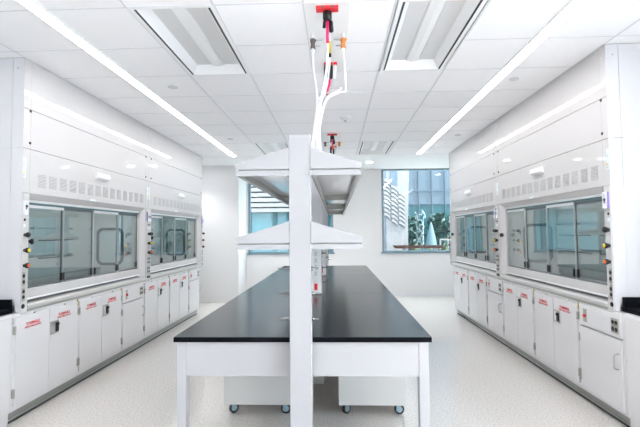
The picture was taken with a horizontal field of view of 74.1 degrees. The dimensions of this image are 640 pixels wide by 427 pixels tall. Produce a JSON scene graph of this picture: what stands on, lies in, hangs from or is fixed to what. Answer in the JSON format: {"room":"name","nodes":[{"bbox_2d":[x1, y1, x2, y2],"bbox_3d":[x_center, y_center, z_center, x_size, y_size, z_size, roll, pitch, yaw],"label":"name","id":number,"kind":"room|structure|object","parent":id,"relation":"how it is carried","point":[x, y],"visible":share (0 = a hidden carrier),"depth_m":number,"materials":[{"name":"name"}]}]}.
{"room":"chemistry laboratory","nodes":[
{"label":"chemistry laboratory","id":0,"kind":"room"},
{"bbox_2d":[199,165,246,302],"bbox_3d":[-2.491,0.471,9.870,1.395,3.050,0.840,-1,-3,2],"label":"wall column","id":1,"kind":"structure","parent":0,"point":[223,271],"depth_m":9.45,"materials":[{"name":"paint"}]},
{"bbox_2d":[7,296,626,426],"bbox_3d":[-0.064,1.742,3.556,7.090,0.100,13.650,-1,-3,2],"label":"floor","id":2,"kind":"structure","parent":0,"point":[476,380],"depth_m":3.96,"materials":[{"name":"stone"}]},
{"bbox_2d":[0,315,11,426],"bbox_3d":[-2.926,1.220,2.343,0.792,0.886,2.200,-1,-3,2],"label":"base cabinet","id":3,"kind":"object","parent":2,"relation":"on","point":[5,320],"visible":1,"depth_m":3.36,"materials":[{"name":"metal"}]},
{"bbox_2d":[0,299,12,315],"bbox_3d":[-2.967,0.721,2.380,0.758,0.114,2.300,-1,-3,2],"label":"countertop","id":4,"kind":"structure","parent":3,"relation":"on","point":[5,304],"depth_m":3.49,"materials":[{"name":"black stone"}]},
{"bbox_2d":[7,299,78,423],"bbox_3d":[-2.823,1.290,3.878,0.760,0.882,0.875,-1,-3,2],"label":"base cabinet","id":5,"kind":"object","parent":2,"relation":"on","point":[44,361],"visible":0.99,"depth_m":3.77,"materials":[{"name":"metal"}]},
{"bbox_2d":[0,58,151,313],"bbox_3d":[-2.885,-0.188,4.788,0.961,2.173,2.403,-1,-3,2],"label":"fume hood","id":6,"kind":"object","parent":5,"relation":"on","point":[75,214],"visible":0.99,"depth_m":4.41,"materials":[{"name":"metal"}]},
{"bbox_2d":[21,287,24,301],"bbox_3d":[-2.487,0.678,3.555,0.005,0.114,0.039,-1,-3,2],"label":"power outlet","id":7,"kind":"object","parent":6,"relation":"attached to","point":[22,288],"depth_m":3.55,"materials":[{"name":"black plastic"}]},
{"bbox_2d":[22,272,25,285],"bbox_3d":[-2.488,0.550,3.561,0.005,0.118,0.039,-1,-3,2],"label":"power outlet","id":8,"kind":"object","parent":6,"relation":"attached to","point":[23,273],"depth_m":3.56,"materials":[{"name":"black plastic"}]},
{"bbox_2d":[23,200,28,214],"bbox_3d":[-2.487,-0.050,3.587,0.018,0.117,0.044,-1,-3,2],"label":"switch","id":9,"kind":"object","parent":6,"relation":"on","point":[25,202],"depth_m":3.58,"materials":[{"name":"white plastic"}]},
{"bbox_2d":[38,174,45,187],"bbox_3d":[-2.500,-0.290,3.813,0.004,0.118,0.098,-1,-3,2],"label":"grille","id":10,"kind":"object","parent":6,"relation":"attached to","point":[41,177],"depth_m":3.82,"materials":[{"name":"metal"}]},
{"bbox_2d":[49,176,56,189],"bbox_3d":[-2.494,-0.283,3.964,0.004,0.118,0.098,-1,-3,2],"label":"grille","id":11,"kind":"object","parent":6,"relation":"attached to","point":[52,179],"depth_m":3.96,"materials":[{"name":"metal"}]},
{"bbox_2d":[60,178,66,190],"bbox_3d":[-2.489,-0.277,4.114,0.004,0.118,0.098,-1,-3,2],"label":"grille","id":12,"kind":"object","parent":6,"relation":"attached to","point":[63,181],"depth_m":4.12,"materials":[{"name":"metal"}]},
{"bbox_2d":[70,180,75,192],"bbox_3d":[-2.483,-0.270,4.265,0.004,0.118,0.098,-1,-3,2],"label":"grille","id":13,"kind":"object","parent":6,"relation":"attached to","point":[72,182],"depth_m":4.26,"materials":[{"name":"metal"}]},
{"bbox_2d":[79,182,84,193],"bbox_3d":[-2.477,-0.263,4.416,0.004,0.118,0.098,-1,-3,2],"label":"grille","id":14,"kind":"object","parent":6,"relation":"attached to","point":[81,184],"depth_m":4.41,"materials":[{"name":"metal"}]},
{"bbox_2d":[88,184,92,195],"bbox_3d":[-2.472,-0.256,4.567,0.004,0.118,0.098,-1,-3,2],"label":"grille","id":15,"kind":"object","parent":6,"relation":"attached to","point":[90,186],"depth_m":4.57,"materials":[{"name":"metal"}]},
{"bbox_2d":[96,185,100,196],"bbox_3d":[-2.466,-0.250,4.717,0.004,0.118,0.098,-1,-3,2],"label":"grille","id":16,"kind":"object","parent":6,"relation":"attached to","point":[98,187],"depth_m":4.72,"materials":[{"name":"metal"}]},
{"bbox_2d":[103,187,107,197],"bbox_3d":[-2.460,-0.243,4.868,0.004,0.118,0.098,-1,-3,2],"label":"grille","id":17,"kind":"object","parent":6,"relation":"attached to","point":[105,189],"depth_m":4.87,"materials":[{"name":"metal"}]},
{"bbox_2d":[110,188,114,198],"bbox_3d":[-2.455,-0.236,5.019,0.004,0.118,0.098,-1,-3,2],"label":"grille","id":18,"kind":"object","parent":6,"relation":"attached to","point":[112,190],"depth_m":5.02,"materials":[{"name":"metal"}]},
{"bbox_2d":[117,190,120,199],"bbox_3d":[-2.449,-0.230,5.170,0.004,0.118,0.098,-1,-3,2],"label":"grille","id":19,"kind":"object","parent":6,"relation":"attached to","point":[118,191],"depth_m":5.17,"materials":[{"name":"metal"}]},
{"bbox_2d":[123,191,126,200],"bbox_3d":[-2.443,-0.223,5.320,0.004,0.118,0.098,-1,-3,2],"label":"grille","id":20,"kind":"object","parent":6,"relation":"attached to","point":[124,192],"depth_m":5.31,"materials":[{"name":"metal"}]},
{"bbox_2d":[147,212,149,221],"bbox_3d":[-2.396,0.046,5.926,0.022,0.133,0.068,-1,-3,2],"label":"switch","id":21,"kind":"object","parent":6,"relation":"on","point":[148,213],"depth_m":5.91,"materials":[{"name":"white plastic"}]},
{"bbox_2d":[72,287,121,385],"bbox_3d":[-2.790,1.329,4.752,0.760,0.882,0.875,-1,-3,2],"label":"base cabinet","id":22,"kind":"object","parent":2,"relation":"on","point":[99,339],"visible":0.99,"depth_m":4.67,"materials":[{"name":"metal"}]},
{"bbox_2d":[117,282,144,359],"bbox_3d":[-2.754,1.362,5.488,0.777,0.882,0.600,-1,-3,2],"label":"base cabinet","id":23,"kind":"object","parent":2,"relation":"on","point":[132,306],"visible":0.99,"depth_m":5.44,"materials":[{"name":"metal"}]},
{"bbox_2d":[140,275,169,346],"bbox_3d":[-2.734,1.395,6.229,0.760,0.882,0.875,-1,-3,2],"label":"base cabinet","id":24,"kind":"object","parent":2,"relation":"on","point":[156,291],"visible":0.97,"depth_m":6.15,"materials":[{"name":"metal"}]},
{"bbox_2d":[166,270,188,331],"bbox_3d":[-2.701,1.434,7.103,0.760,0.882,0.875,-1,-3,2],"label":"base cabinet","id":25,"kind":"object","parent":2,"relation":"on","point":[178,288],"visible":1,"depth_m":7.04,"materials":[{"name":"metal"}]},
{"bbox_2d":[148,128,204,280],"bbox_3d":[-2.794,-0.081,7.189,0.961,2.173,2.403,-1,-3,2],"label":"fume hood","id":26,"kind":"object","parent":25,"relation":"on","point":[174,171],"visible":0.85,"depth_m":7.31,"materials":[{"name":"metal"}]},
{"bbox_2d":[185,268,200,319],"bbox_3d":[-2.665,1.467,7.839,0.777,0.882,0.600,-1,-3,2],"label":"base cabinet","id":27,"kind":"object","parent":2,"relation":"on","point":[193,282],"visible":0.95,"depth_m":7.78,"materials":[{"name":"metal"}]},
{"bbox_2d":[224,376,289,413],"bbox_3d":[-0.516,1.368,3.832,0.560,0.680,0.566,-1,-3,2],"label":"base cabinet","id":28,"kind":"object","parent":2,"relation":"on","point":[238,390],"visible":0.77,"depth_m":3.54,"materials":[{"name":"metal"}]},
{"bbox_2d":[235,134,362,426],"bbox_3d":[-0.014,0.711,5.139,0.733,2.100,5.466,-1,-3,2],"label":"shelving rack","id":29,"kind":"object","parent":2,"relation":"on","point":[315,184],"visible":1,"depth_m":2.44,"materials":[{"name":"metal"}]},
{"bbox_2d":[278,291,289,295],"bbox_3d":[-0.209,0.467,2.470,0.072,0.029,0.029,-1,-3,2],"label":"tap","id":30,"kind":"object","parent":29,"relation":"on","point":[285,293],"depth_m":2.46,"materials":[{"name":"silver metal"}]},
{"bbox_2d":[278,316,289,321],"bbox_3d":[-0.207,0.613,2.463,0.072,0.029,0.029,-1,-3,2],"label":"tap","id":31,"kind":"object","parent":29,"relation":"on","point":[285,318],"depth_m":2.46,"materials":[{"name":"silver metal"}]},
{"bbox_2d":[312,249,321,292],"bbox_3d":[-0.040,0.547,4.258,0.105,0.490,0.008,-1,-3,2],"label":"outlet plate","id":32,"kind":"object","parent":29,"relation":"attached to","point":[316,253],"depth_m":4.25,"materials":[{"name":"white plastic"}]},
{"bbox_2d":[322,249,325,274],"bbox_3d":[0.028,0.626,6.035,0.105,0.490,0.008,-1,-3,2],"label":"outlet plate","id":33,"kind":"object","parent":29,"relation":"attached to","point":[323,250],"depth_m":6.03,"materials":[{"name":"white plastic"}]},
{"bbox_2d":[173,293,431,426],"bbox_3d":[-0.073,1.227,3.382,1.529,0.914,1.803,-1,-3,2],"label":"lab bench","id":34,"kind":"object","parent":2,"relation":"on","point":[355,334],"visible":0.84,"depth_m":2.53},
{"bbox_2d":[241,275,390,293],"bbox_3d":[-0.005,1.306,5.171,1.529,0.914,1.772,-1,-3,2],"label":"lab bench","id":35,"kind":"object","parent":2,"relation":"on","point":[336,283],"visible":0.33,"depth_m":4.96,"materials":[{"name":"ceramic"}]},
{"bbox_2d":[269,265,373,275],"bbox_3d":[0.062,1.386,6.962,1.529,0.914,1.808,-1,-3,2],"label":"lab bench","id":36,"kind":"object","parent":2,"relation":"on","point":[353,269],"visible":0.2,"depth_m":6.69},
{"bbox_2d":[338,376,405,413],"bbox_3d":[0.442,1.357,3.796,0.555,0.680,0.566,-1,-3,2],"label":"base cabinet","id":37,"kind":"object","parent":2,"relation":"on","point":[353,390],"visible":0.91,"depth_m":3.51,"materials":[{"name":"metal"}]},
{"bbox_2d":[453,266,472,322],"bbox_3d":[2.847,1.401,7.490,0.760,0.882,0.875,-1,-3,2],"label":"base cabinet","id":38,"kind":"object","parent":2,"relation":"on","point":[461,282],"visible":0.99,"depth_m":7.45,"materials":[{"name":"metal"}]},
{"bbox_2d":[468,270,491,335],"bbox_3d":[2.814,1.362,6.617,0.760,0.882,0.875,-1,-3,2],"label":"base cabinet","id":39,"kind":"object","parent":2,"relation":"on","point":[478,301],"visible":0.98,"depth_m":6.57,"materials":[{"name":"metal"}]},
{"bbox_2d":[448,122,498,278],"bbox_3d":[2.892,-0.141,6.996,0.961,2.173,2.403,-1,-3,2],"label":"fume hood","id":40,"kind":"object","parent":39,"relation":"on","point":[472,165],"visible":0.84,"depth_m":7.16,"materials":[{"name":"metal"}]},
{"bbox_2d":[487,276,508,346],"bbox_3d":[2.778,1.329,5.881,0.777,0.882,0.600,-1,-3,2],"label":"base cabinet","id":41,"kind":"object","parent":2,"relation":"on","point":[495,320],"visible":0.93,"depth_m":5.86,"materials":[{"name":"metal"}]},
{"bbox_2d":[502,280,540,367],"bbox_3d":[2.758,1.296,5.144,0.760,0.882,0.875,-1,-3,2],"label":"base cabinet","id":42,"kind":"object","parent":2,"relation":"on","point":[519,308],"visible":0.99,"depth_m":5.08,"materials":[{"name":"metal"}]},
{"bbox_2d":[533,289,587,399],"bbox_3d":[2.725,1.258,4.271,0.760,0.882,0.875,-1,-3,2],"label":"base cabinet","id":43,"kind":"object","parent":2,"relation":"on","point":[557,318],"visible":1,"depth_m":4.20,"materials":[{"name":"metal"}]},
{"bbox_2d":[494,43,639,311],"bbox_3d":[2.801,-0.248,4.596,0.961,2.173,2.403,-1,-3,2],"label":"fume hood","id":44,"kind":"object","parent":43,"relation":"on","point":[568,154],"visible":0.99,"depth_m":4.09,"materials":[{"name":"metal"}]},
{"bbox_2d":[522,184,525,194],"bbox_3d":[2.392,-0.282,4.973,0.004,0.118,0.098,-1,-3,2],"label":"grille","id":45,"kind":"object","parent":44,"relation":"attached to","point":[523,185],"depth_m":4.97,"materials":[{"name":"metal"}]},
{"bbox_2d":[528,182,531,193],"bbox_3d":[2.386,-0.289,4.822,0.004,0.118,0.098,-1,-3,2],"label":"grille","id":46,"kind":"object","parent":44,"relation":"attached to","point":[529,183],"depth_m":4.82,"materials":[{"name":"metal"}]},
{"bbox_2d":[534,181,538,191],"bbox_3d":[2.381,-0.296,4.671,0.004,0.118,0.098,-1,-3,2],"label":"grille","id":47,"kind":"object","parent":44,"relation":"attached to","point":[536,183],"depth_m":4.66,"materials":[{"name":"metal"}]},
{"bbox_2d":[540,179,544,190],"bbox_3d":[2.375,-0.302,4.520,0.004,0.118,0.098,-1,-3,2],"label":"grille","id":48,"kind":"object","parent":44,"relation":"attached to","point":[542,181],"depth_m":4.53,"materials":[{"name":"metal"}]},
{"bbox_2d":[547,177,552,189],"bbox_3d":[2.369,-0.309,4.370,0.004,0.118,0.098,-1,-3,2],"label":"grille","id":49,"kind":"object","parent":44,"relation":"attached to","point":[549,179],"depth_m":4.37,"materials":[{"name":"metal"}]},
{"bbox_2d":[555,175,560,187],"bbox_3d":[2.364,-0.316,4.219,0.004,0.118,0.098,-1,-3,2],"label":"grille","id":50,"kind":"object","parent":44,"relation":"attached to","point":[557,177],"depth_m":4.21,"materials":[{"name":"metal"}]},
{"bbox_2d":[563,173,568,186],"bbox_3d":[2.358,-0.323,4.068,0.004,0.118,0.098,-1,-3,2],"label":"grille","id":51,"kind":"object","parent":44,"relation":"attached to","point":[565,175],"depth_m":4.07,"materials":[{"name":"metal"}]},
{"bbox_2d":[571,171,577,184],"bbox_3d":[2.352,-0.329,3.917,0.004,0.118,0.098,-1,-3,2],"label":"grille","id":52,"kind":"object","parent":44,"relation":"attached to","point":[574,174],"depth_m":3.92,"materials":[{"name":"metal"}]},
{"bbox_2d":[581,168,587,182],"bbox_3d":[2.346,-0.336,3.767,0.004,0.118,0.098,-1,-3,2],"label":"grille","id":53,"kind":"object","parent":44,"relation":"attached to","point":[584,171],"depth_m":3.76,"materials":[{"name":"metal"}]},
{"bbox_2d":[591,166,598,180],"bbox_3d":[2.341,-0.343,3.616,0.004,0.118,0.098,-1,-3,2],"label":"grille","id":54,"kind":"object","parent":44,"relation":"attached to","point":[594,169],"depth_m":3.61,"materials":[{"name":"metal"}]},
{"bbox_2d":[602,192,609,208],"bbox_3d":[2.315,-0.108,3.441,0.022,0.133,0.068,-1,-3,2],"label":"control panel","id":55,"kind":"object","parent":44,"relation":"on","point":[605,195],"depth_m":3.43,"materials":[{"name":"white plastic"}]},
{"bbox_2d":[609,284,612,298],"bbox_3d":[2.330,0.627,3.394,0.005,0.114,0.039,-1,-3,2],"label":"power outlet","id":56,"kind":"object","parent":44,"relation":"attached to","point":[610,285],"depth_m":3.39,"materials":[{"name":"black plastic"}]},
{"bbox_2d":[609,268,612,282],"bbox_3d":[2.329,0.499,3.400,0.005,0.118,0.039,-1,-3,2],"label":"power outlet","id":57,"kind":"object","parent":44,"relation":"attached to","point":[610,269],"depth_m":3.39,"materials":[{"name":"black plastic"}]},
{"bbox_2d":[579,302,630,426],"bbox_3d":[2.689,1.225,3.535,0.777,0.882,0.600,-1,-3,2],"label":"base cabinet","id":58,"kind":"object","parent":2,"relation":"on","point":[603,373],"visible":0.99,"depth_m":3.49,"materials":[{"name":"metal"}]},
{"bbox_2d":[582,308,586,321],"bbox_3d":[2.337,0.901,3.753,0.017,0.115,0.050,-1,-3,2],"label":"switch","id":59,"kind":"object","parent":58,"relation":"attached to","point":[584,310],"depth_m":3.75,"materials":[{"name":"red plastic"}]},
{"bbox_2d":[610,317,618,333],"bbox_3d":[2.328,0.887,3.353,0.005,0.117,0.090,-1,-3,2],"label":"power outlet","id":60,"kind":"object","parent":58,"relation":"attached to","point":[614,321],"depth_m":3.35,"materials":[{"name":"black plastic"}]},
{"bbox_2d":[624,314,639,426],"bbox_3d":[2.688,1.160,2.133,0.792,0.886,2.200,-1,-3,2],"label":"base cabinet","id":61,"kind":"object","parent":2,"relation":"on","point":[632,322],"visible":1,"depth_m":3.16,"materials":[{"name":"metal"}]},
{"bbox_2d":[622,297,639,315],"bbox_3d":[2.722,0.661,2.187,0.758,0.114,2.300,-1,-3,2],"label":"countertop","id":62,"kind":"structure","parent":61,"relation":"on","point":[631,305],"depth_m":3.32,"materials":[{"name":"black stone"}]},
{"bbox_2d":[0,0,639,168],"bbox_3d":[-0.093,-1.514,3.702,7.090,0.322,13.650,-1,-3,2],"label":"ceiling","id":63,"kind":"structure","parent":0,"point":[267,25],"depth_m":4.02,"materials":[{"name":"tile"}]},
{"bbox_2d":[15,0,236,156],"bbox_3d":[-1.902,-1.369,2.913,0.112,0.010,10.950,-1,-3,2],"label":"recessed light","id":64,"kind":"object","parent":63,"relation":"in","point":[32,6],"visible":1,"depth_m":3.67,"materials":[{"name":"white plastic"}]},
{"bbox_2d":[168,85,177,88],"bbox_3d":[-1.523,-1.308,4.392,0.104,0.010,0.104,-1,-3,2],"label":"cap","id":65,"kind":"object","parent":63,"relation":"attached to","point":[169,86],"visible":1,"depth_m":4.38,"materials":[{"name":"white plastic"}]},
{"bbox_2d":[128,5,249,75],"bbox_3d":[-0.979,-1.406,3.452,0.585,0.104,1.234,-1,-3,2],"label":"ceiling light","id":66,"kind":"object","parent":63,"relation":"in","point":[196,37],"visible":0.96,"depth_m":3.40,"materials":[{"name":"white plastic"}]},
{"bbox_2d":[253,143,288,154],"bbox_3d":[-0.816,-1.214,7.764,0.585,0.104,1.234,-1,-3,2],"label":"ceiling vent","id":67,"kind":"object","parent":63,"relation":"in","point":[265,148],"visible":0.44,"depth_m":7.77,"materials":[{"name":"white plastic"}]},
{"bbox_2d":[0,0,639,156],"bbox_3d":[-0.129,-1.397,2.715,6.690,0.003,11.286,-1,-3,2],"label":"trim","id":68,"kind":"structure","parent":63,"relation":"attached to","point":[121,1],"depth_m":3.99,"materials":[{"name":"white metal"}]},
{"bbox_2d":[303,0,349,94],"bbox_3d":[0.068,-1.220,3.393,0.304,0.304,1.230,-1,-3,2],"label":"ceiling service panel","id":69,"kind":"object","parent":63,"relation":"attached to","point":[326,21],"visible":0.91,"depth_m":3.18,"materials":[{"name":"white plastic"}]},
{"bbox_2d":[311,54,317,147],"bbox_3d":[-0.036,-0.766,2.921,0.053,0.918,0.577,-1,-3,1],"label":"hose","id":70,"kind":"object","parent":69,"relation":"hanging from","point":[313,68],"visible":0.84,"depth_m":2.91,"materials":[{"name":"white plastic"}]},
{"bbox_2d":[315,43,328,149],"bbox_3d":[0.008,-0.732,2.747,0.048,0.832,0.214,-1,-3,19],"label":"hose","id":71,"kind":"object","parent":69,"relation":"hanging from","point":[327,44],"visible":0.89,"depth_m":2.78,"materials":[{"name":"white plastic"}]},
{"bbox_2d":[313,57,330,147],"bbox_3d":[0.012,-0.752,2.909,0.028,0.890,0.601,-1,-3,12],"label":"hose","id":72,"kind":"object","parent":69,"relation":"hanging from","point":[329,57],"visible":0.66,"depth_m":3.10,"materials":[{"name":"white plastic"}]},
{"bbox_2d":[316,5,337,12],"bbox_3d":[0.049,-1.374,2.847,0.150,0.020,0.058,-1,-3,2],"label":"receptacle","id":73,"kind":"object","parent":69,"relation":"attached to","point":[319,8],"depth_m":2.82,"materials":[{"name":"plastic"}]},
{"bbox_2d":[316,87,341,148],"bbox_3d":[0.087,-0.696,3.203,0.149,0.804,1.081,-1,-3,5],"label":"hose","id":74,"kind":"object","parent":69,"relation":"hanging from","point":[338,88],"visible":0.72,"depth_m":3.30,"materials":[{"name":"white plastic"}]},
{"bbox_2d":[318,53,346,149],"bbox_3d":[0.096,-0.767,2.924,0.086,0.919,0.573,-2,-3,24],"label":"hose","id":75,"kind":"object","parent":69,"relation":"hanging from","point":[343,55],"visible":0.96,"depth_m":2.88,"materials":[{"name":"white plastic"}]},
{"bbox_2d":[322,132,341,154],"bbox_3d":[0.206,-1.056,7.056,0.304,0.304,1.230,-1,-3,2],"label":"ceiling service panel","id":76,"kind":"object","parent":63,"relation":"attached to","point":[331,140],"visible":0.89,"depth_m":6.87,"materials":[{"name":"white plastic"}]},
{"bbox_2d":[340,115,350,121],"bbox_3d":[0.334,-1.242,5.592,0.150,0.062,0.150,-1,-3,2],"label":"smoke detector","id":77,"kind":"object","parent":63,"relation":"attached to","point":[344,118],"visible":1,"depth_m":5.55,"materials":[{"name":"white plastic"}]},
{"bbox_2d":[357,141,394,154],"bbox_3d":[0.997,-1.233,7.696,0.585,0.104,1.234,-1,-3,2],"label":"ceiling vent","id":78,"kind":"object","parent":63,"relation":"in","point":[365,147],"visible":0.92,"depth_m":7.89,"materials":[{"name":"white plastic"}]},
{"bbox_2d":[380,0,487,70],"bbox_3d":[0.833,-1.425,3.385,0.585,0.104,1.234,-1,-3,2],"label":"ceiling light","id":79,"kind":"object","parent":63,"relation":"in","point":[423,34],"visible":0.98,"depth_m":3.34,"materials":[{"name":"white plastic"}]},
{"bbox_2d":[416,0,588,153],"bbox_3d":[1.715,-1.407,2.777,0.112,0.010,10.950,-1,-3,2],"label":"recessed light","id":80,"kind":"object","parent":63,"relation":"in","point":[573,6],"visible":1,"depth_m":3.73,"materials":[{"name":"white plastic"}]},
{"bbox_2d":[509,77,519,80],"bbox_3d":[1.946,-1.345,4.248,0.104,0.010,0.104,-1,-3,2],"label":"cap","id":81,"kind":"object","parent":63,"relation":"attached to","point":[513,78],"visible":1,"depth_m":4.24,"materials":[{"name":"white plastic"}]},
{"bbox_2d":[246,168,453,291],"bbox_3d":[0.174,0.317,10.322,6.690,3.350,0.250,-1,-3,2],"label":"wall","id":82,"kind":"structure","parent":0,"point":[399,272],"depth_m":10.14,"materials":[{"name":"paint"}]},
{"bbox_2d":[247,183,334,253],"bbox_3d":[-0.712,-0.029,10.281,2.120,2.017,0.130,-1,-3,2],"label":"window","id":83,"kind":"structure","parent":82,"relation":"in","point":[249,185],"depth_m":10.27,"materials":[{"name":"clear glass"}]},
{"bbox_2d":[381,169,449,253],"bbox_3d":[2.431,-0.063,10.163,1.960,2.017,0.130,-1,-3,2],"label":"window","id":84,"kind":"structure","parent":82,"relation":"in","point":[382,170],"depth_m":10.16,"materials":[{"name":"clear glass"}]},
{"bbox_2d":[391,292,453,295],"bbox_3d":[0.881,1.927,10.092,5.295,0.100,0.012,-1,-3,2],"label":"baseboard","id":85,"kind":"structure","parent":82,"relation":"attached to","point":[393,293],"depth_m":10.03,"materials":[{"name":"white"}]},
{"label":"outside","id":86,"kind":"structure","parent":0,"visible":0},
{"bbox_3d":[11.528,3.396,39.711,100.000,0.130,59.540,-1,-3,2],"label":"ground","id":87,"kind":"structure","parent":86,"visible":0},
{"bbox_2d":[251,185,330,251],"bbox_3d":[-4.675,-3.274,23.112,13.000,12.000,6.500,-1,-3,2],"label":"building","id":88,"kind":"structure","parent":87,"relation":"on","point":[267,211],"depth_m":20.09,"materials":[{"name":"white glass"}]},
{"bbox_2d":[383,171,408,250],"bbox_3d":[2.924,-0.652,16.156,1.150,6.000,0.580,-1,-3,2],"label":"building","id":89,"kind":"structure","parent":87,"relation":"on","point":[395,183],"depth_m":15.90,"materials":[{"name":"white concrete"}]},
{"bbox_2d":[408,215,424,249],"bbox_3d":[5.343,1.387,24.773,1.534,2.655,1.597,-1,-3,2],"label":"tree","id":90,"kind":"object","parent":87,"relation":"on","point":[412,239],"visible":0.52,"depth_m":24.38,"materials":[{"name":"teal plant"}]},
{"bbox_2d":[393,245,443,250],"bbox_3d":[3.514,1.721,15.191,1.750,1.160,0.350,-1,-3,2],"label":"bench","id":91,"kind":"object","parent":87,"relation":"on","point":[404,247],"visible":0.57,"depth_m":15.04,"materials":[{"name":"brown wood"}]},
{"bbox_2d":[415,210,425,249],"bbox_3d":[4.468,1.133,18.813,0.691,2.644,0.691,-1,-3,2],"label":"sculpture","id":92,"kind":"object","parent":87,"relation":"on","point":[424,216],"visible":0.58,"depth_m":18.75,"materials":[{"name":"white"}]},
{"bbox_2d":[408,170,449,249],"bbox_3d":[11.900,-4.082,30.774,14.430,14.000,8.020,-1,-3,2],"label":"office building","id":93,"kind":"structure","parent":87,"relation":"on","point":[429,190],"depth_m":26.92,"materials":[{"name":"blue glass"}]},
{"bbox_2d":[425,222,437,249],"bbox_3d":[5.327,1.462,20.268,0.660,2.100,0.660,-1,-3,2],"label":"closed parasol","id":94,"kind":"object","parent":87,"relation":"on","point":[431,238],"visible":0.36,"depth_m":20.13,"materials":[{"name":"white fabric"}]},
{"bbox_2d":[426,211,449,249],"bbox_3d":[6.847,1.251,24.317,1.531,2.858,1.570,-1,-3,2],"label":"tree","id":95,"kind":"object","parent":87,"relation":"on","point":[440,223],"visible":0.69,"depth_m":23.99,"materials":[{"name":"teal plant"}]},
{"bbox_2d":[439,239,449,249],"bbox_3d":[5.548,1.674,16.769,1.600,1.360,0.050,-1,-3,2],"label":"railing","id":96,"kind":"object","parent":87,"relation":"on","point":[439,239],"visible":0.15,"depth_m":16.80,"materials":[{"name":"white metal"}]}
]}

